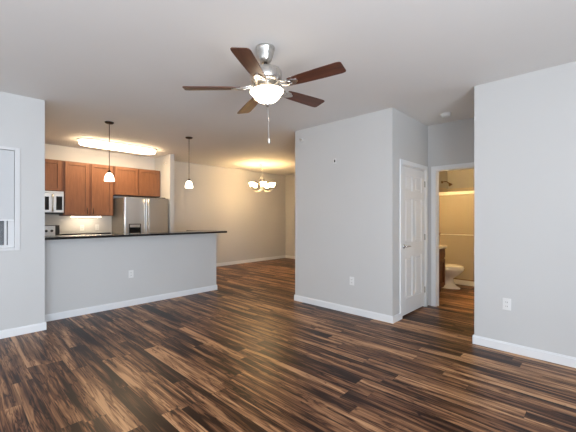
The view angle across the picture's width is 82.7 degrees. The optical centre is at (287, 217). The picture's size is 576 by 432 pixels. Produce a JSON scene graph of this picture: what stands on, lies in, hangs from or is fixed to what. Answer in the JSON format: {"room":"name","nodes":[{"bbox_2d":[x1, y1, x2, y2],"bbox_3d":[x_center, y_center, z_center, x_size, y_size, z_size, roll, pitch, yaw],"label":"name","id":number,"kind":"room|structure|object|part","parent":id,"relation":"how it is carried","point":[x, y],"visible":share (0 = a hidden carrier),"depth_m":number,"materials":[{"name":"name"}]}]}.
{"room":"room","nodes":[
{"label":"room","id":0,"kind":"room"},
{"bbox_2d":[0,91,44,330],"bbox_3d":[-4.200,-0.029,2.918,0.494,2.740,3.227,0,0,44],"label":"wall","id":1,"kind":"structure","parent":0,"point":[22,118],"depth_m":3.79,"materials":[{"name":"grey paint"}]},
{"bbox_2d":[0,146,19,250],"bbox_3d":[-3.436,-0.209,3.405,0.089,1.166,1.004,0,0,44],"label":"window","id":2,"kind":"structure","parent":1,"relation":"in","point":[6,156],"depth_m":3.69,"materials":[{"name":"grey"}]},
{"bbox_3d":[-3.466,-0.209,3.416,0.005,1.038,0.822,0,0,44],"label":"pane","id":3,"kind":"part","parent":2,"relation":"part of","materials":[{"name":"grey"}]},
{"bbox_3d":[-3.453,-0.209,3.422,0.040,1.100,0.908,0,0,44],"label":"frame","id":4,"kind":"part","parent":2,"relation":"part of","materials":[{"name":"white plastic"}]},
{"bbox_2d":[0,149,13,219],"bbox_3d":[-3.420,-0.366,3.391,0.006,0.778,0.900,0,0,44],"label":"blind","id":5,"kind":"object","parent":2,"relation":"attached to","point":[6,156],"depth_m":3.67,"materials":[{"name":"white plastic"}]},
{"bbox_2d":[45,233,215,314],"bbox_3d":[-2.474,0.811,5.341,0.608,1.060,2.664,0,0,44],"label":"wall","id":6,"kind":"structure","parent":0,"point":[87,272],"depth_m":4.89,"materials":[{"name":"grey paint"}]},
{"bbox_2d":[0,285,216,338],"bbox_3d":[-3.376,1.296,4.120,0.988,0.090,5.705,0,0,44],"label":"baseboard","id":7,"kind":"structure","parent":6,"relation":"attached to","point":[77,312],"depth_m":4.61,"materials":[{"name":"white wood"}]},
{"bbox_2d":[129,270,133,277],"bbox_3d":[-2.388,0.859,4.983,0.009,0.116,0.072,0,0,44],"label":"wall outlet","id":8,"kind":"object","parent":6,"relation":"attached to","point":[131,272],"visible":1,"depth_m":4.99,"materials":[{"name":"white plastic"}]},
{"bbox_2d":[45,230,226,239],"bbox_3d":[-2.382,0.264,5.331,0.835,0.032,2.771,0,0,44],"label":"countertop","id":9,"kind":"structure","parent":6,"relation":"on","point":[58,237],"depth_m":4.82,"materials":[{"name":"black stone"}]},
{"bbox_2d":[155,154,173,231],"bbox_3d":[-2.834,-0.029,7.500,0.759,2.740,0.105,0,0,44],"label":"wall","id":10,"kind":"structure","parent":0,"point":[166,171],"depth_m":7.26,"materials":[{"name":"grey paint"}]},
{"bbox_2d":[45,144,284,262],"bbox_3d":[-2.524,-0.029,8.462,0.120,2.740,7.235,0,0,44],"label":"wall","id":11,"kind":"structure","parent":0,"point":[220,198],"depth_m":9.04,"materials":[{"name":"beige paint"}]},
{"bbox_2d":[45,159,62,191],"bbox_3d":[-4.589,-0.779,5.964,0.336,0.580,0.760,0,0,44],"label":"upper cabinet","id":12,"kind":"object","parent":11,"relation":"attached to","point":[53,168],"visible":0.38,"depth_m":6.03,"materials":[{"name":"brown wood"}]},
{"bbox_2d":[45,191,63,213],"bbox_3d":[-4.544,-0.274,5.920,0.461,0.420,0.758,0,0,44],"label":"microwave","id":13,"kind":"object","parent":12,"relation":"attached to","point":[54,200],"visible":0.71,"depth_m":5.97,"materials":[{"name":"silver plastic"}]},
{"bbox_3d":[-4.487,-0.272,5.754,0.034,0.355,0.593,0,0,44],"label":"door","id":14,"kind":"part","parent":13,"relation":"part of","materials":[{"name":"silver metal"}]},
{"bbox_3d":[-4.259,-0.269,5.926,0.058,0.323,0.026,0,0,44],"label":"handle","id":15,"kind":"part","parent":13,"relation":"part of","materials":[{"name":"silver metal"}]},
{"bbox_3d":[-4.226,-0.272,6.029,0.033,0.355,0.157,0,0,44],"label":"control panel","id":16,"kind":"part","parent":13,"relation":"part of","materials":[{"name":"silver metal"}]},
{"bbox_2d":[59,161,112,215],"bbox_3d":[-4.011,-0.552,6.548,0.367,1.035,0.877,0,0,44],"label":"upper cabinet","id":17,"kind":"object","parent":11,"relation":"attached to","point":[86,192],"visible":0.92,"depth_m":6.40,"materials":[{"name":"brown wood"}]},
{"bbox_3d":[-4.056,-0.552,6.295,0.020,1.011,0.395,0,0,44],"label":"door","id":18,"kind":"part","parent":17,"relation":"part of","materials":[{"name":"brown wood"}]},
{"bbox_2d":[70,216,101,216],"bbox_3d":[-4.015,-0.020,6.522,0.100,0.024,0.540,0,0,44],"label":"light","id":19,"kind":"object","parent":17,"relation":"attached to","point":[70,216],"visible":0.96,"depth_m":6.47,"materials":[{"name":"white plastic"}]},
{"bbox_3d":[-3.754,-0.552,6.611,0.020,1.011,0.388,0,0,44],"label":"door","id":20,"kind":"part","parent":17,"relation":"part of","materials":[{"name":"brown wood"}]},
{"bbox_2d":[113,166,159,197],"bbox_3d":[-3.375,-0.769,7.237,0.336,0.600,0.992,0,0,44],"label":"upper cabinet","id":21,"kind":"object","parent":11,"relation":"attached to","point":[133,182],"visible":0.97,"depth_m":7.09,"materials":[{"name":"brown wood"}]},
{"bbox_3d":[-3.428,-0.769,6.954,0.020,0.576,0.465,0,0,44],"label":"door","id":22,"kind":"part","parent":21,"relation":"part of","materials":[{"name":"brown wood"}]},
{"bbox_3d":[-3.092,-0.769,7.305,0.020,0.576,0.463,0,0,44],"label":"door","id":23,"kind":"part","parent":21,"relation":"part of","materials":[{"name":"brown wood"}]},
{"bbox_2d":[216,255,284,266],"bbox_3d":[-1.573,1.296,9.362,0.014,0.090,4.331,0,0,44],"label":"baseboard","id":24,"kind":"structure","parent":11,"relation":"attached to","point":[282,256],"depth_m":9.77,"materials":[{"name":"white wood"}]},
{"bbox_2d":[0,258,575,431],"bbox_3d":[-0.568,1.391,4.549,11.900,0.100,10.800,0,0,44],"label":"floor","id":25,"kind":"structure","parent":0,"point":[242,355],"depth_m":2.82,"materials":[{"name":"brown wood"}]},
{"bbox_2d":[45,225,59,235],"bbox_3d":[-4.443,0.743,5.824,0.719,1.195,0.754,0,0,44],"label":"range","id":26,"kind":"object","parent":25,"relation":"on","point":[50,230],"visible":0.14,"depth_m":6.20,"materials":[{"name":"silver metal"}]},
{"bbox_3d":[-4.669,0.266,5.994,0.010,0.220,0.677,0,0,44],"label":"backguard panel","id":27,"kind":"part","parent":26,"relation":"part of","materials":[{"name":"silver metal"}]},
{"bbox_2d":[112,196,167,233],"bbox_3d":[-3.180,0.455,7.076,0.822,1.772,0.904,0,0,44],"label":"refrigerator","id":28,"kind":"object","parent":25,"relation":"on","point":[130,214],"visible":0.55,"depth_m":6.79,"materials":[{"name":"silver metal"}]},
{"bbox_3d":[-3.130,0.418,6.689,0.066,1.665,0.412,0,0,44],"label":"freezer door","id":29,"kind":"part","parent":28,"relation":"part of","materials":[{"name":"silver metal"}]},
{"bbox_3d":[-2.967,0.196,6.759,0.077,1.154,0.028,0,0,44],"label":"handle","id":30,"kind":"part","parent":28,"relation":"part of","materials":[{"name":"silver metal"}]},
{"bbox_3d":[-2.905,0.196,6.824,0.077,1.154,0.028,0,0,44],"label":"handle","id":31,"kind":"part","parent":28,"relation":"part of","materials":[{"name":"silver metal"}]},
{"bbox_3d":[-2.816,0.418,7.018,0.066,1.665,0.486,0,0,44],"label":"door","id":32,"kind":"part","parent":28,"relation":"part of","materials":[{"name":"silver metal"}]},
{"bbox_2d":[439,245,446,291],"bbox_3d":[2.317,0.840,5.701,0.544,1.001,0.990,0,0,44],"label":"bathroom vanity","id":33,"kind":"object","parent":25,"relation":"on","point":[441,248],"visible":0.21,"depth_m":5.78,"materials":[{"name":"brown wood"}]},
{"bbox_3d":[2.651,0.636,5.707,0.019,0.150,0.460,0,0,44],"label":"drawer","id":34,"kind":"part","parent":33,"relation":"part of","materials":[{"name":"brown wood"}]},
{"bbox_3d":[2.651,0.976,5.707,0.020,0.470,0.460,0,0,44],"label":"door","id":35,"kind":"part","parent":33,"relation":"part of","materials":[{"name":"brown wood"}]},
{"bbox_2d":[442,264,464,288],"bbox_3d":[3.022,0.966,6.321,0.699,0.750,0.440,0,0,44],"label":"toilet","id":36,"kind":"object","parent":25,"relation":"on","point":[452,271],"visible":0.4,"depth_m":6.14,"materials":[{"name":"white ceramic"}]},
{"bbox_3d":[3.087,0.920,6.259,0.500,0.032,0.368,0,0,44],"label":"lid","id":37,"kind":"part","parent":36,"relation":"part of","materials":[{"name":"white ceramic"}]},
{"bbox_2d":[439,187,473,285],"bbox_3d":[3.910,0.341,6.637,1.558,2.000,0.894,0,0,44],"label":"shower enclosure","id":38,"kind":"object","parent":25,"relation":"on","point":[456,205],"visible":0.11,"depth_m":6.59,"materials":[{"name":"white ceramic"}]},
{"bbox_3d":[3.667,-0.495,6.383,1.558,0.072,0.070,0,0,44],"label":"header rail","id":39,"kind":"part","parent":38,"relation":"part of","materials":[{"name":"gold metal"}]},
{"bbox_3d":[-3.898,0.898,6.473,0.634,0.885,0.914,0,0,44],"label":"base cabinet","id":40,"kind":"object","parent":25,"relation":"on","visible":0},
{"bbox_2d":[60,232,110,234],"bbox_3d":[-3.900,0.387,6.475,0.629,0.136,0.920,0,0,44],"label":"countertop","id":41,"kind":"structure","parent":40,"relation":"on","point":[109,232],"depth_m":6.65,"materials":[{"name":"black stone"}]},
{"bbox_2d":[0,0,575,175],"bbox_3d":[0.047,-1.449,3.962,10.200,0.100,10.800,0,0,44],"label":"ceiling","id":42,"kind":"structure","parent":0,"point":[127,64],"depth_m":2.92,"materials":[{"name":"white paint"}]},
{"bbox_2d":[104,121,113,181],"bbox_3d":[-2.621,-0.967,4.804,0.136,0.864,0.136,0,0,44],"label":"pendant light","id":43,"kind":"object","parent":42,"relation":"hanging from","point":[109,177],"visible":1,"depth_m":4.78,"materials":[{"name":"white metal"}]},
{"bbox_3d":[-2.621,-0.596,4.804,0.136,0.123,0.136,0,0,44],"label":"lamp shade","id":44,"kind":"part","parent":43,"relation":"part of","materials":[{"name":"white glass"}]},
{"bbox_3d":[-2.621,-1.031,4.804,0.009,0.683,0.009,0,0,-24],"label":"stem","id":45,"kind":"part","parent":43,"relation":"part of","materials":[{"name":"brown metal"}]},
{"bbox_2d":[77,138,156,154],"bbox_3d":[-3.241,-1.357,6.310,0.380,0.084,1.420,0,0,44],"label":"ceiling light","id":46,"kind":"object","parent":42,"relation":"attached to","point":[89,142],"visible":1,"depth_m":6.15,"materials":[{"name":"white plastic"}]},
{"bbox_2d":[185,137,192,187],"bbox_3d":[-1.728,-0.959,5.716,0.136,0.880,0.136,0,0,44],"label":"pendant light","id":47,"kind":"object","parent":42,"relation":"hanging from","point":[188,184],"visible":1,"depth_m":5.67,"materials":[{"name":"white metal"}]},
{"bbox_3d":[-1.728,-0.581,5.716,0.136,0.123,0.136,0,0,44],"label":"lamp shade","id":48,"kind":"part","parent":47,"relation":"part of","materials":[{"name":"white glass"}]},
{"bbox_2d":[249,164,274,192],"bbox_3d":[-0.705,-1.019,8.614,0.662,0.760,0.683,0,0,44],"label":"chandelier","id":49,"kind":"object","parent":42,"relation":"hanging from","point":[252,184],"visible":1,"depth_m":8.55,"materials":[{"name":"white glass"}]},
{"bbox_2d":[182,43,345,143],"bbox_3d":[-0.142,-1.005,2.723,1.292,0.788,1.256,0,0,44],"label":"ceiling fan","id":50,"kind":"object","parent":42,"relation":"hanging from","point":[266,77],"visible":1,"depth_m":2.61,"materials":[{"name":"brown wood"}]},
{"bbox_3d":[-0.613,-1.046,2.648,0.451,0.032,0.136,-3,0,-7],"label":"blade","id":51,"kind":"part","parent":50,"relation":"part of","materials":[{"name":"brown wood"}]},
{"bbox_3d":[-0.258,-1.062,2.268,0.137,0.027,0.451,0,0,12],"label":"blade","id":52,"kind":"part","parent":50,"relation":"part of","materials":[{"name":"brown wood"}]},
{"bbox_3d":[-0.360,-1.058,3.100,0.136,0.032,0.451,-3,0,-25],"label":"blade","id":53,"kind":"part","parent":50,"relation":"part of","materials":[{"name":"brown wood"}]},
{"bbox_3d":[-0.172,-0.994,2.700,0.276,0.100,0.276,-3,0,44],"label":"lamp shade","id":54,"kind":"part","parent":50,"relation":"part of","materials":[{"name":"white glass"}]},
{"bbox_3d":[0.147,-1.083,2.999,0.451,0.032,0.136,-3,0,-43],"label":"blade","id":55,"kind":"part","parent":50,"relation":"part of","materials":[{"name":"brown wood"}]},
{"bbox_3d":[0.208,-1.086,2.485,0.451,0.032,0.136,-3,0,29],"label":"blade","id":56,"kind":"part","parent":50,"relation":"part of","materials":[{"name":"brown wood"}]},
{"bbox_2d":[440,112,451,117],"bbox_3d":[2.134,-1.379,4.422,0.136,0.040,0.136,0,0,44],"label":"smoke detector","id":57,"kind":"object","parent":42,"relation":"attached to","point":[448,114],"visible":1,"depth_m":4.38,"materials":[{"name":"white plastic"}]},
{"bbox_2d":[285,175,294,255],"bbox_3d":[1.458,-0.029,9.548,4.145,2.740,0.120,0,0,44],"label":"wall","id":58,"kind":"structure","parent":0,"point":[289,179],"depth_m":10.78,"materials":[{"name":"grey paint"}]},
{"bbox_2d":[295,107,427,315],"bbox_3d":[2.078,-0.029,6.157,1.672,2.740,3.931,0,0,44],"label":"wall partition","id":59,"kind":"structure","parent":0,"point":[347,210],"depth_m":4.60,"materials":[{"name":"grey paint"}]},
{"bbox_2d":[294,295,393,323],"bbox_3d":[2.068,1.296,6.147,1.700,0.090,3.931,0,0,44],"label":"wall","id":60,"kind":"structure","parent":59,"relation":"attached to","point":[360,312],"depth_m":4.61,"materials":[{"name":"white wood"}]},
{"bbox_2d":[350,277,353,284],"bbox_3d":[0.890,0.885,4.568,0.072,0.116,0.009,0,0,44],"label":"wall outlet","id":61,"kind":"object","parent":59,"relation":"attached to","point":[351,278],"visible":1,"depth_m":4.56,"materials":[{"name":"white plastic"}]},
{"bbox_2d":[400,159,427,318],"bbox_3d":[1.750,0.284,4.677,0.136,2.113,0.931,0,0,44],"label":"trim","id":62,"kind":"structure","parent":59,"relation":"attached to","point":[406,163],"depth_m":4.49,"materials":[{"name":"white wood"}]},
{"bbox_2d":[403,166,424,315],"bbox_3d":[1.795,0.311,4.636,0.098,2.016,0.789,0,0,44],"label":"door","id":63,"kind":"structure","parent":59,"relation":"in","point":[413,179],"depth_m":4.64,"materials":[{"name":"white paint"}]},
{"bbox_2d":[394,313,400,322],"bbox_3d":[2.063,1.296,4.250,0.939,0.090,1.214,0,0,44],"label":"baseboard","id":64,"kind":"structure","parent":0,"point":[397,317],"depth_m":4.23,"materials":[{"name":"white wood"}]},
{"bbox_2d":[428,118,473,305],"bbox_3d":[2.523,-0.029,4.732,1.179,2.740,0.120,0,0,44],"label":"wall","id":65,"kind":"structure","parent":0,"point":[449,143],"depth_m":4.83,"materials":[{"name":"grey paint"}]},
{"bbox_2d":[431,162,473,306],"bbox_3d":[2.534,0.284,4.710,0.878,2.113,0.136,0,0,44],"label":"trim","id":66,"kind":"structure","parent":65,"relation":"attached to","point":[435,170],"depth_m":4.94,"materials":[{"name":"white wood"}]},
{"bbox_2d":[439,169,473,188],"bbox_3d":[3.321,-0.029,6.019,1.800,2.740,2.844,0,0,44],"label":"wall","id":67,"kind":"structure","parent":0,"point":[464,178],"depth_m":7.30,"materials":[{"name":"grey paint"}]},
{"bbox_2d":[474,61,575,357],"bbox_3d":[3.586,-0.029,2.797,3.270,2.740,1.214,0,0,44],"label":"wall","id":68,"kind":"structure","parent":0,"point":[525,124],"depth_m":3.18,"materials":[{"name":"grey paint"}]},
{"bbox_2d":[502,298,510,310],"bbox_3d":[2.192,0.868,3.281,0.072,0.116,0.009,0,0,44],"label":"wall outlet","id":69,"kind":"object","parent":68,"relation":"attached to","point":[506,303],"visible":1,"depth_m":3.28,"materials":[{"name":"white plastic"}]},
{"bbox_2d":[472,335,575,367],"bbox_3d":[3.085,1.296,2.427,3.084,0.090,0.014,0,0,44],"label":"baseboard","id":70,"kind":"structure","parent":68,"relation":"attached to","point":[552,357],"depth_m":3.16,"materials":[{"name":"white wood"}]}
]}

